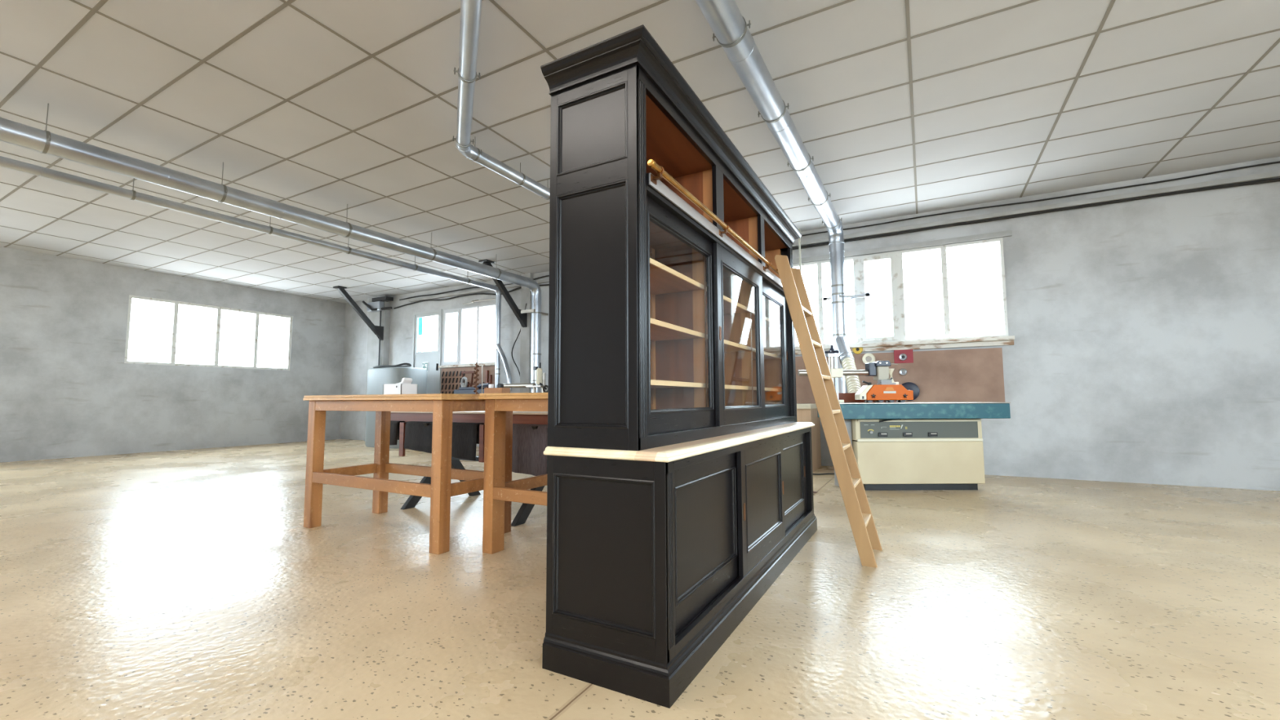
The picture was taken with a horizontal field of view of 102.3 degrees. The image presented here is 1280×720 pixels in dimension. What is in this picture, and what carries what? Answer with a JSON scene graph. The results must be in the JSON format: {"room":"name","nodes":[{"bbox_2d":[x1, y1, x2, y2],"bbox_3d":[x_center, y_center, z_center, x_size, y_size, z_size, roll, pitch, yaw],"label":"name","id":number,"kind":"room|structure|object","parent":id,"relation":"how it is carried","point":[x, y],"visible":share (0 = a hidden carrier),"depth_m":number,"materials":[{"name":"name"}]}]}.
{"room":"woodworking shop","nodes":[
{"label":"woodworking shop","id":0,"kind":"room"},
{"bbox_2d":[0,246,345,462],"bbox_3d":[-11.242,-0.147,8.074,0.250,3.634,13.700,-3,-5,29],"label":"wall","id":1,"kind":"structure","parent":0,"point":[68,389],"depth_m":9.98,"materials":[{"name":"grey paint"}]},
{"bbox_2d":[124,294,292,370],"bbox_3d":[-9.350,-0.508,11.406,0.080,1.350,3.000,-3,-5,29],"label":"window","id":2,"kind":"structure","parent":1,"relation":"in","point":[175,304],"depth_m":11.35,"materials":[{"name":"white paint"}]},
{"bbox_2d":[0,439,1279,719],"bbox_3d":[-2.460,1.353,3.095,20.400,0.200,13.800,-3,-5,29],"label":"floor","id":3,"kind":"structure","parent":0,"point":[192,584],"depth_m":2.48,"materials":[{"name":"concrete"}]},
{"bbox_2d":[364,362,426,448],"bbox_3d":[-5.411,0.998,11.460,1.320,1.822,0.840,-3,-5,29],"label":"water tank","id":4,"kind":"object","parent":3,"relation":"on","point":[377,378],"depth_m":11.17,"materials":[{"name":"grey metal"}]},
{"bbox_2d":[302,393,512,554],"bbox_3d":[-1.837,0.800,4.066,1.630,1.046,0.735,-3,-5,29],"label":"workbench","id":5,"kind":"object","parent":3,"relation":"on","point":[440,491],"visible":0.83,"depth_m":3.83,"materials":[{"name":"brown wood"}]},
{"bbox_2d":[382,383,417,394],"bbox_3d":[-2.097,0.261,4.510,0.240,0.099,0.162,-3,-5,29],"label":"storage bin","id":6,"kind":"object","parent":5,"relation":"on","point":[388,388],"visible":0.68,"depth_m":4.45,"materials":[{"name":"white plastic"}]},
{"bbox_2d":[396,377,412,383],"bbox_3d":[-2.056,0.212,4.478,0.145,0.114,0.085,-3,-5,29],"label":"rag","id":7,"kind":"object","parent":6,"relation":"in","point":[405,380],"visible":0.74,"depth_m":4.44,"materials":[{"name":"white fabric"}]},
{"bbox_2d":[473,362,479,394],"bbox_3d":[-1.302,0.148,4.102,0.043,0.253,0.042,-3,-5,29],"label":"bit","id":8,"kind":"object","parent":5,"relation":"on","point":[476,364],"visible":0.97,"depth_m":4.09,"materials":[{"name":"brown metal"}]},
{"bbox_2d":[481,364,482,393],"bbox_3d":[-1.259,0.157,4.112,0.013,0.239,0.009,-3,-5,29],"label":"rod","id":9,"kind":"object","parent":5,"relation":"on","point":[482,365],"visible":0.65,"depth_m":4.11,"materials":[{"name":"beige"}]},
{"bbox_2d":[484,387,510,393],"bbox_3d":[-1.103,0.240,3.979,0.185,0.049,0.090,-3,-5,29],"label":"wooden block","id":10,"kind":"object","parent":5,"relation":"on","point":[486,390],"visible":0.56,"depth_m":3.94,"materials":[{"name":"brown wood"}]},
{"bbox_2d":[497,383,503,387],"bbox_3d":[-1.072,0.198,3.959,0.042,0.032,0.030,-3,-5,29],"label":"tape measure","id":11,"kind":"object","parent":10,"relation":"on","point":[499,385],"visible":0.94,"depth_m":3.95,"materials":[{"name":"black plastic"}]},
{"bbox_2d":[390,410,547,526],"bbox_3d":[-1.276,0.936,4.865,3.000,0.893,1.019,-3,-5,29],"label":"trestle table","id":12,"kind":"object","parent":3,"relation":"on","point":[478,416],"visible":0.34,"depth_m":4.81,"materials":[{"name":"beige"}]},
{"bbox_2d":[389,420,404,444],"bbox_3d":[-2.566,0.754,5.295,0.343,0.255,0.125,-3,-5,29],"label":"blanket","id":13,"kind":"object","parent":12,"relation":"hanging from","point":[394,430],"visible":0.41,"depth_m":5.19,"materials":[{"name":"grey fabric"}]},
{"bbox_2d":[404,421,484,461],"bbox_3d":[-1.875,0.761,4.912,0.980,0.334,0.121,-3,-5,29],"label":"blanket","id":14,"kind":"object","parent":12,"relation":"hanging from","point":[465,436],"visible":0.66,"depth_m":4.78,"materials":[{"name":"grey fabric"}]},
{"bbox_2d":[511,423,547,475],"bbox_3d":[-0.979,0.764,4.413,0.530,0.424,0.126,-3,-5,29],"label":"drawer","id":15,"kind":"object","parent":12,"relation":"hanging from","point":[529,444],"visible":0.66,"depth_m":4.34,"materials":[{"name":"brown wood"}]},
{"bbox_2d":[478,392,547,554],"bbox_3d":[-0.354,0.753,3.546,1.160,1.048,0.915,-3,-5,29],"label":"workbench","id":16,"kind":"object","parent":3,"relation":"on","point":[496,491],"visible":0.29,"depth_m":3.41,"materials":[{"name":"brown wood"}]},
{"bbox_2d":[502,382,536,392],"bbox_3d":[-2.366,1.108,9.821,0.960,1.324,0.090,-3,-5,29],"label":"roller","id":17,"kind":"object","parent":3,"relation":"on","point":[521,384],"visible":0.27,"depth_m":9.77,"materials":[{"name":"silver metal"}]},
{"bbox_2d":[525,362,547,392],"bbox_3d":[-1.772,0.886,9.291,0.430,1.680,0.380,-3,-5,29],"label":"press","id":18,"kind":"object","parent":3,"relation":"on","point":[540,377],"visible":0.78,"depth_m":9.31,"materials":[{"name":"silver metal"}]},
{"bbox_2d":[542,426,817,708],"bbox_3d":[0.495,0.835,2.971,0.528,0.789,2.611,-3,-5,29],"label":"base cabinet","id":19,"kind":"object","parent":3,"relation":"on","point":[651,566],"visible":0.87,"depth_m":1.93,"materials":[{"name":"black wood"}]},
{"bbox_2d":[543,422,815,462],"bbox_3d":[0.496,0.425,3.002,0.534,0.031,2.624,-3,-5,29],"label":"countertop","id":20,"kind":"structure","parent":19,"relation":"on","point":[668,453],"depth_m":1.96,"materials":[{"name":"brown wood"}]},
{"bbox_2d":[540,24,801,450],"bbox_3d":[0.464,-0.345,3.077,0.469,1.515,2.707,-3,-5,29],"label":"hutch","id":21,"kind":"object","parent":20,"relation":"on","point":[670,322],"visible":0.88,"depth_m":2.08,"materials":[{"name":"black wood"}]},
{"bbox_2d":[796,404,821,471],"bbox_3d":[1.876,1.127,7.756,1.515,0.930,0.800,-3,-5,29],"label":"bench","id":22,"kind":"object","parent":3,"relation":"on","point":[805,412],"visible":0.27,"depth_m":7.24,"materials":[{"name":"beige wood"}]},
{"bbox_2d":[813,472,834,475],"bbox_3d":[2.428,1.506,6.811,0.565,0.020,0.112,-1,-5,15],"label":"cable","id":23,"kind":"object","parent":3,"relation":"on","point":[828,473],"visible":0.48,"depth_m":6.80,"materials":[{"name":"grey rubber"}]},
{"bbox_2d":[774,254,882,567],"bbox_3d":[1.259,0.276,3.454,0.562,1.972,0.424,-3,-5,29],"label":"library ladder","id":24,"kind":"object","parent":3,"relation":"on","point":[855,501],"visible":1,"depth_m":3.36,"materials":[{"name":"brown wood"}]},
{"bbox_2d":[817,392,1010,490],"bbox_3d":[3.020,0.898,5.759,1.870,1.070,0.590,0,-4,0],"label":"workbench","id":25,"kind":"object","parent":3,"relation":"on","point":[896,446],"visible":0.79,"depth_m":5.61,"materials":[{"name":"beige metal"}]},
{"bbox_2d":[797,345,913,402],"bbox_3d":[2.431,0.155,5.885,1.190,0.663,0.344,0,-4,0],"label":"machine","id":26,"kind":"object","parent":25,"relation":"on","point":[888,390],"visible":0.93,"depth_m":5.88,"materials":[{"name":"orange metal"}]},
{"bbox_2d":[866,384,913,399],"bbox_3d":[2.770,0.364,5.790,0.515,0.171,0.160,0,-4,0],"label":"hood","id":27,"kind":"object","parent":26,"relation":"attached to","point":[873,392],"depth_m":5.71,"materials":[{"name":"orange metal"}]},
{"bbox_2d":[878,432,888,436],"bbox_3d":[2.654,0.815,5.632,0.100,0.044,0.014,0,-4,0],"label":"switch","id":28,"kind":"object","parent":25,"relation":"attached to","point":[880,434],"depth_m":5.63,"materials":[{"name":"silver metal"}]},
{"bbox_2d":[867,425,906,431],"bbox_3d":[2.706,0.748,5.643,0.436,0.062,0.002,0,-4,0],"label":"print","id":29,"kind":"object","parent":25,"relation":"attached to","point":[870,428],"depth_m":5.64,"materials":[{"name":"yellow"}]},
{"bbox_2d":[902,432,912,436],"bbox_3d":[2.924,0.814,5.632,0.100,0.044,0.014,0,-4,0],"label":"switch","id":30,"kind":"object","parent":25,"relation":"attached to","point":[904,434],"depth_m":5.63,"materials":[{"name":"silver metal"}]},
{"bbox_2d":[928,432,937,436],"bbox_3d":[3.199,0.812,5.633,0.100,0.044,0.014,0,-4,0],"label":"switch","id":31,"kind":"object","parent":25,"relation":"attached to","point":[930,434],"depth_m":5.63,"materials":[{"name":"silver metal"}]},
{"bbox_3d":[-3.787,1.362,10.612,2.130,0.950,0.440,-3,-5,29],"label":"bench","id":32,"kind":"object","parent":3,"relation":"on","visible":0},
{"bbox_2d":[453,377,490,394],"bbox_3d":[-3.296,0.598,10.371,1.024,0.534,0.247,-3,-5,29],"label":"machine","id":33,"kind":"object","parent":32,"relation":"on","point":[464,389],"visible":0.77,"depth_m":10.34,"materials":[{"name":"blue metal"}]},
{"bbox_2d":[0,0,1279,302],"bbox_3d":[-2.476,-2.418,3.386,20.400,0.104,13.800,-3,-5,29],"label":"ceiling","id":34,"kind":"structure","parent":0,"point":[900,108],"depth_m":4.63,"materials":[{"name":"tile"}]},
{"bbox_2d":[0,155,511,390],"bbox_3d":[-5.409,-0.341,5.891,0.609,3.634,11.006,-3,-5,29],"label":"duct","id":35,"kind":"object","parent":34,"relation":"hanging from","point":[6,162],"visible":0.9,"depth_m":6.76,"materials":[{"name":"metal"}]},
{"bbox_2d":[0,102,548,392],"bbox_3d":[-4.659,-0.368,5.588,0.409,3.634,11.200,-3,-5,29],"label":"duct","id":36,"kind":"object","parent":34,"relation":"hanging from","point":[12,132],"visible":0.84,"depth_m":5.77,"materials":[{"name":"metal"}]},
{"bbox_2d":[452,0,550,200],"bbox_3d":[-0.880,-0.407,5.291,1.637,3.634,6.910,-1,-4,7],"label":"duct","id":37,"kind":"object","parent":34,"relation":"hanging from","point":[470,10],"visible":0.66,"depth_m":4.13,"materials":[{"name":"metal"}]},
{"bbox_2d":[694,0,871,392],"bbox_3d":[0.317,-0.623,2.564,0.634,3.634,11.700,-3,-5,29],"label":"duct","id":38,"kind":"object","parent":34,"relation":"hanging from","point":[725,19],"visible":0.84,"depth_m":4.70,"materials":[{"name":"metal"}]},
{"bbox_2d":[798,228,801,273],"bbox_3d":[2.440,-1.162,7.823,0.025,1.700,0.025,-3,-5,29],"label":"conduit","id":39,"kind":"object","parent":34,"relation":"attached to","point":[799,238],"visible":0.36,"depth_m":7.85,"materials":[{"name":"grey"}]},
{"bbox_2d":[340,156,1279,490],"bbox_3d":[0.785,-0.119,9.112,20.300,3.634,0.250,-3,-5,29],"label":"wall","id":40,"kind":"structure","parent":0,"point":[1145,348],"depth_m":6.19,"materials":[{"name":"grey paint"}]},
{"bbox_2d":[333,285,383,340],"bbox_3d":[-6.694,-1.106,12.317,0.200,1.160,1.200,-3,-5,29],"label":"brace","id":41,"kind":"object","parent":40,"relation":"attached to","point":[378,331],"visible":0.98,"depth_m":12.33,"materials":[{"name":"black paint"}]},
{"bbox_2d":[364,294,391,440],"bbox_3d":[-6.588,0.208,12.938,0.640,3.634,0.160,-3,-5,29],"label":"trim","id":42,"kind":"structure","parent":40,"relation":"attached to","point":[372,340],"depth_m":12.90,"materials":[{"name":"concrete"}]},
{"bbox_2d":[362,296,393,311],"bbox_3d":[-6.576,-1.374,12.882,0.915,0.339,0.304,-3,-5,29],"label":"junction box","id":43,"kind":"object","parent":40,"relation":"attached to","point":[377,304],"visible":1,"depth_m":12.77,"materials":[{"name":"metal"}]},
{"bbox_2d":[377,310,382,365],"bbox_3d":[-6.444,0.233,12.720,0.039,2.950,0.039,-3,-5,29],"label":"conduit","id":44,"kind":"object","parent":40,"relation":"attached to","point":[380,311],"visible":0.35,"depth_m":12.75,"materials":[{"name":"grey metal"}]},
{"bbox_2d":[411,309,442,394],"bbox_3d":[-5.039,0.396,12.186,1.000,3.130,0.150,-3,-5,29],"label":"door","id":45,"kind":"structure","parent":40,"relation":"in","point":[418,357],"depth_m":12.16,"materials":[{"name":"grey paint"}]},
{"bbox_2d":[422,361,428,371],"bbox_3d":[-5.076,0.161,12.197,0.205,0.220,0.016,-3,-5,29],"label":"exit sign","id":46,"kind":"object","parent":45,"relation":"attached to","point":[425,365],"visible":0.79,"depth_m":12.18,"materials":[{"name":"white plastic"}]},
{"bbox_2d":[438,298,496,368],"bbox_3d":[-3.853,-0.594,11.500,1.760,1.488,0.290,-3,-5,29],"label":"window","id":47,"kind":"structure","parent":40,"relation":"in","point":[460,362],"depth_m":11.64,"materials":[{"name":"grey paint"}]},
{"bbox_2d":[440,365,495,393],"bbox_3d":[-3.840,0.554,11.447,1.680,0.790,0.050,-3,-5,29],"label":"board","id":48,"kind":"object","parent":40,"relation":"attached to","point":[451,378],"visible":0.58,"depth_m":11.59,"materials":[{"name":"black paint"}]},
{"bbox_2d":[461,370,475,386],"bbox_3d":[-3.815,0.445,11.418,0.400,0.396,0.036,-3,-5,29],"label":"clamp","id":49,"kind":"object","parent":48,"relation":"hanging from","point":[470,371],"visible":0.6,"depth_m":11.37,"materials":[{"name":"brown metal"}]},
{"bbox_2d":[485,370,488,387],"bbox_3d":[-3.303,0.572,11.124,0.050,0.700,0.038,-3,-5,29],"label":"batten","id":50,"kind":"object","parent":48,"relation":"attached to","point":[486,371],"visible":0.36,"depth_m":11.12,"materials":[{"name":"brown wood"}]},
{"bbox_2d":[488,374,491,384],"bbox_3d":[-3.215,0.618,11.072,0.030,0.600,0.038,-3,-5,29],"label":"batten","id":51,"kind":"object","parent":48,"relation":"attached to","point":[490,375],"visible":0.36,"depth_m":11.08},
{"bbox_2d":[393,284,549,308],"bbox_3d":[-1.967,-1.519,10.564,9.503,0.144,0.035,-3,-5,29],"label":"cable","id":52,"kind":"object","parent":40,"relation":"attached to","point":[513,290],"visible":0.37,"depth_m":11.69,"materials":[{"name":"grey rubber"}]},
{"bbox_2d":[399,275,549,300],"bbox_3d":[-1.880,-1.694,10.529,9.301,0.104,0.031,-3,-5,29],"label":"cable","id":53,"kind":"object","parent":40,"relation":"attached to","point":[546,275],"visible":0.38,"depth_m":11.84,"materials":[{"name":"grey rubber"}]},
{"bbox_2d":[478,259,527,327],"bbox_3d":[-2.666,-1.290,10.167,0.200,1.160,1.200,-3,-5,29],"label":"brace","id":54,"kind":"object","parent":40,"relation":"attached to","point":[522,317],"visible":0.95,"depth_m":10.25,"materials":[{"name":"black paint"}]},
{"bbox_2d":[511,303,526,375],"bbox_3d":[-2.515,-0.265,10.706,0.422,1.807,0.045,-3,-5,29],"label":"cable","id":55,"kind":"object","parent":40,"relation":"attached to","point":[526,304],"visible":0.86,"depth_m":10.74,"materials":[{"name":"grey rubber"}]},
{"bbox_2d":[520,272,533,392],"bbox_3d":[-2.346,0.012,10.637,0.240,3.634,0.100,-3,-5,29],"label":"trim","id":56,"kind":"structure","parent":40,"relation":"attached to","point":[526,293],"depth_m":10.62,"materials":[{"name":"concrete"}]},
{"bbox_2d":[408,170,1279,302],"bbox_3d":[1.881,-1.791,8.444,17.100,0.055,0.075,-3,-5,29],"label":"pipe","id":57,"kind":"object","parent":40,"relation":"attached to","point":[1273,175],"depth_m":6.67,"materials":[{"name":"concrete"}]},
{"bbox_2d":[792,177,1279,249],"bbox_3d":[5.692,-1.919,6.350,8.000,0.066,0.042,-3,-5,29],"label":"cable","id":58,"kind":"object","parent":57,"relation":"on","point":[1276,180],"visible":0.9,"depth_m":6.52,"materials":[{"name":"grey rubber"}]},
{"bbox_2d":[795,347,1004,404],"bbox_3d":[3.250,0.287,7.537,3.400,0.760,0.049,-3,-5,29],"label":"board","id":59,"kind":"object","parent":40,"relation":"attached to","point":[972,375],"visible":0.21,"depth_m":7.02,"materials":[{"name":"brown wood"}]},
{"bbox_2d":[852,347,862,354],"bbox_3d":[3.196,-0.156,7.571,0.140,0.140,0.028,-3,-5,29],"label":"disc","id":60,"kind":"object","parent":59,"relation":"hanging from","point":[856,350],"visible":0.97,"depth_m":7.57,"materials":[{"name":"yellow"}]},
{"bbox_2d":[862,353,875,364],"bbox_3d":[3.317,-0.014,7.477,0.170,0.170,0.058,-3,-5,29],"label":"wheel","id":61,"kind":"object","parent":59,"relation":"hanging from","point":[867,357],"visible":0.87,"depth_m":7.47,"materials":[{"name":"beige ceramic"}]},
{"bbox_2d":[898,353,906,360],"bbox_3d":[3.711,-0.041,7.272,0.100,0.100,0.038,-3,-5,29],"label":"disc","id":62,"kind":"object","parent":59,"relation":"hanging from","point":[903,357],"visible":1,"depth_m":7.26,"materials":[{"name":"metal"}]},
{"bbox_2d":[899,368,906,375],"bbox_3d":[3.706,0.168,7.259,0.096,0.096,0.038,-3,-5,29],"label":"disc","id":63,"kind":"object","parent":59,"relation":"hanging from","point":[903,371],"visible":1,"depth_m":7.25,"materials":[{"name":"metal"}]},
{"bbox_2d":[893,349,913,363],"bbox_3d":[3.723,-0.055,7.285,0.240,0.200,0.007,-3,-5,29],"label":"card","id":64,"kind":"object","parent":59,"relation":"attached to","point":[908,353],"visible":0.86,"depth_m":7.28,"materials":[{"name":"red paint"}]},
{"bbox_2d":[902,382,919,400],"bbox_3d":[3.761,0.440,7.208,0.260,0.260,0.038,-3,-5,29],"label":"disc","id":65,"kind":"object","parent":59,"relation":"hanging from","point":[908,385],"visible":0.45,"depth_m":7.17,"materials":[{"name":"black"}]},
{"bbox_2d":[792,230,1012,264],"bbox_3d":[3.258,-1.593,7.680,3.730,0.070,0.050,-3,-5,29],"label":"trim","id":66,"kind":"structure","parent":40,"relation":"attached to","point":[1009,233],"depth_m":7.30,"materials":[{"name":"concrete"}]},
{"bbox_2d":[792,237,1014,355],"bbox_3d":[3.261,-0.835,7.622,3.630,1.430,0.210,-3,-5,29],"label":"window","id":67,"kind":"structure","parent":40,"relation":"in","point":[899,341],"depth_m":7.36,"materials":[{"name":"white paint"}]},
{"bbox_2d":[801,160,1279,235],"bbox_3d":[5.691,-2.096,6.364,8.000,0.046,0.023,-3,-5,29],"label":"cable","id":68,"kind":"object","parent":40,"relation":"attached to","point":[1278,162],"visible":0.88,"depth_m":6.51,"materials":[{"name":"grey rubber"}]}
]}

